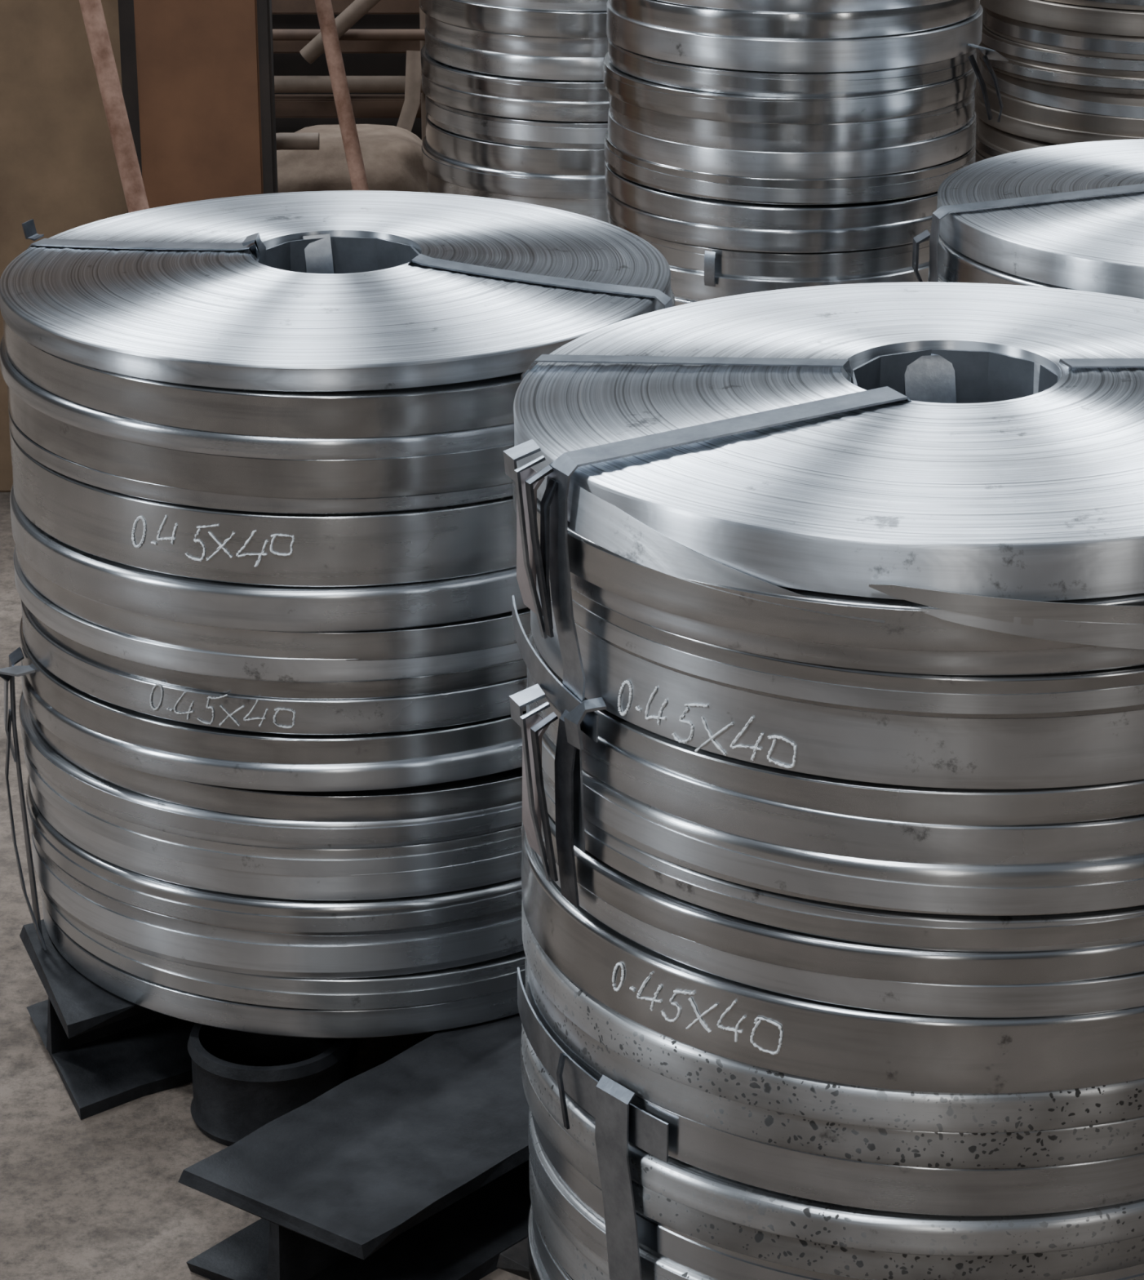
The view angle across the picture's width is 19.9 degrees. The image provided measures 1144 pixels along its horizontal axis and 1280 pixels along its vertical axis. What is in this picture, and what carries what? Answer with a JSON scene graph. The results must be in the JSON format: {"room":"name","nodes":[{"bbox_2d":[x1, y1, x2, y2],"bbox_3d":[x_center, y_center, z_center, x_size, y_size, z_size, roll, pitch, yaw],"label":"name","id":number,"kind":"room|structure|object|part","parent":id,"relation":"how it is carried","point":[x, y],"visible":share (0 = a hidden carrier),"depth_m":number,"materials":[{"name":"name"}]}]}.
{"room":"metal warehouse","nodes":[
{"label":"metal warehouse","id":0,"kind":"room"},
{"bbox_2d":[0,492,528,1279],"bbox_3d":[0.500,1.196,2.352,13.000,0.001,13.500,0,21,0],"label":"floor","id":1,"kind":"structure","parent":0,"point":[100,1196],"depth_m":3.86,"materials":[{"name":"concrete"}]},
{"bbox_2d":[0,0,142,492],"bbox_3d":[-1.120,-1.027,5.813,0.760,1.600,0.108,0,21,0],"label":"wall","id":2,"kind":"structure","parent":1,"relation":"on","point":[59,168],"depth_m":5.85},
{"bbox_2d":[19,919,195,1119],"bbox_3d":[-0.203,0.347,4.330,1.195,0.130,0.279,-15,26,-34],"label":"steel h-beam","id":3,"kind":"structure","parent":1,"relation":"on","point":[108,1051],"depth_m":4.01,"materials":[{"name":"black metal"}]},
{"bbox_2d":[0,190,675,1038],"bbox_3d":[-0.287,-0.080,4.054,0.833,0.861,0.821,0,21,0],"label":"coils","id":4,"kind":"object","parent":3,"relation":"on","point":[263,515],"visible":0.9,"depth_m":3.74,"materials":[{"name":"silver metal"}]},
{"bbox_2d":[79,0,149,213],"bbox_3d":[-0.766,-0.942,5.324,0.038,1.812,0.692,-17,27,-37],"label":"pole","id":5,"kind":"object","parent":1,"relation":"on","point":[92,11],"visible":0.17,"depth_m":5.32,"materials":[{"name":"brown wood"}]},
{"bbox_2d":[133,0,278,208],"bbox_3d":[-0.644,-0.998,5.739,0.236,1.600,0.050,0,21,0],"label":"wooden board","id":6,"kind":"object","parent":1,"relation":"on","point":[206,68],"visible":0.32,"depth_m":5.74,"materials":[{"name":"brown wood"}]},
{"bbox_2d":[187,1022,351,1146],"bbox_3d":[-0.362,0.519,3.923,0.196,0.108,0.196,0,21,0],"label":"ring","id":7,"kind":"object","parent":1,"relation":"on","point":[243,1082],"visible":0.62,"depth_m":3.86,"materials":[{"name":"black metal"}]},
{"bbox_2d":[275,132,319,150],"bbox_3d":[-0.560,-0.648,6.172,0.181,0.631,0.032,0,21,0],"label":"pipe","id":8,"kind":"object","parent":1,"relation":"on","point":[285,140],"visible":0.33,"depth_m":6.05,"materials":[{"name":"beige metal"}]},
{"bbox_2d":[314,0,368,190],"bbox_3d":[-0.440,-1.121,5.780,0.034,1.810,0.718,-13,25,-30],"label":"pole","id":9,"kind":"object","parent":1,"relation":"on","point":[324,8],"visible":0.34,"depth_m":5.77,"materials":[{"name":"brown wood"}]},
{"bbox_2d":[271,0,426,141],"bbox_3d":[-0.425,-1.341,7.020,1.894,1.302,0.998,0,21,0],"label":"rack","id":10,"kind":"object","parent":1,"relation":"on","point":[381,42],"visible":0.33,"depth_m":7.04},
{"bbox_3d":[-0.425,-1.276,6.881,1.850,0.024,0.024,0,22,0],"label":"rail","id":11,"kind":"part","parent":10,"relation":"part of","materials":[{"name":"brown metal"}]},
{"bbox_3d":[-0.425,-1.178,6.920,1.850,0.036,0.036,0,22,0],"label":"rail","id":12,"kind":"part","parent":10,"relation":"part of","materials":[{"name":"brown metal"}]},
{"bbox_3d":[-0.300,-1.296,6.905,0.044,1.300,0.044,0,22,0],"label":"post","id":13,"kind":"part","parent":10,"relation":"part of","materials":[{"name":"metal"}]},
{"bbox_2d":[276,124,428,192],"bbox_3d":[-0.439,-0.717,6.425,0.388,0.575,0.345,0,21,0],"label":"burlap sack","id":14,"kind":"object","parent":1,"relation":"on","point":[392,155],"visible":0.2,"depth_m":6.22,"materials":[{"name":"beige fabric"}]},
{"bbox_2d":[177,1013,531,1279],"bbox_3d":[0.112,0.480,3.992,0.264,0.130,1.364,17,27,37],"label":"steel h-beam","id":15,"kind":"structure","parent":1,"relation":"on","point":[415,1166],"depth_m":3.61,"materials":[{"name":"black metal"}]},
{"bbox_2d":[497,1237,530,1279],"bbox_3d":[0.378,0.797,3.249,1.055,0.085,0.178,17,27,37],"label":"steel h-beam","id":16,"kind":"structure","parent":1,"relation":"on","point":[514,1260],"depth_m":3.48,"materials":[{"name":"black metal"}]},
{"bbox_2d":[419,0,609,222],"bbox_3d":[0.026,-0.986,6.093,0.613,1.319,0.613,0,21,0],"label":"coils","id":17,"kind":"object","parent":1,"relation":"on","point":[517,97],"visible":0.25,"depth_m":5.83,"materials":[{"name":"silver metal"}]},
{"bbox_2d":[603,0,1008,306],"bbox_3d":[0.372,-0.704,5.376,0.643,1.319,0.613,0,21,0],"label":"coils","id":18,"kind":"object","parent":1,"relation":"on","point":[757,145],"visible":0.37,"depth_m":5.08,"materials":[{"name":"silver metal"}]},
{"bbox_2d":[912,138,1143,299],"bbox_3d":[0.910,-0.250,4.843,0.838,0.865,0.812,0,21,0],"label":"coils","id":19,"kind":"object","parent":1,"relation":"on","point":[1071,216],"visible":0.19,"depth_m":4.61,"materials":[{"name":"silver metal"}]},
{"bbox_2d":[975,0,1143,162],"bbox_3d":[1.118,-1.025,6.260,0.695,1.268,0.693,0,21,0],"label":"coils","id":20,"kind":"object","parent":1,"relation":"on","point":[1073,72],"visible":0.31,"depth_m":5.98,"materials":[{"name":"silver metal"}]},
{"bbox_3d":[0.508,0.668,3.516,1.005,0.130,0.208,17,27,37],"label":"steel h-beam","id":21,"kind":"structure","parent":1,"relation":"on","visible":0},
{"bbox_2d":[503,282,1143,1279],"bbox_3d":[0.363,0.193,3.225,0.848,0.960,0.823,0,21,0],"label":"coils","id":22,"kind":"object","parent":21,"relation":"on","point":[833,724],"visible":1,"depth_m":2.88,"materials":[{"name":"silver metal"}]},
{"bbox_3d":[-0.037,-0.089,2.924,0.013,0.134,0.036,-9,23,-22],"label":"seal plate","id":23,"kind":"part","parent":22,"relation":"part of","materials":[{"name":"metal"}]},
{"bbox_3d":[-0.033,0.134,3.014,0.013,0.138,0.036,-9,23,-22],"label":"seal plate","id":24,"kind":"part","parent":22,"relation":"part of","materials":[{"name":"metal"}]},
{"bbox_2d":[974,3,983,123],"bbox_3d":[0.500,-2.459,8.221,13.000,2.500,0.100,0,21,0],"label":"wall","id":25,"kind":"structure","parent":0,"point":[979,60],"depth_m":8.56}
]}

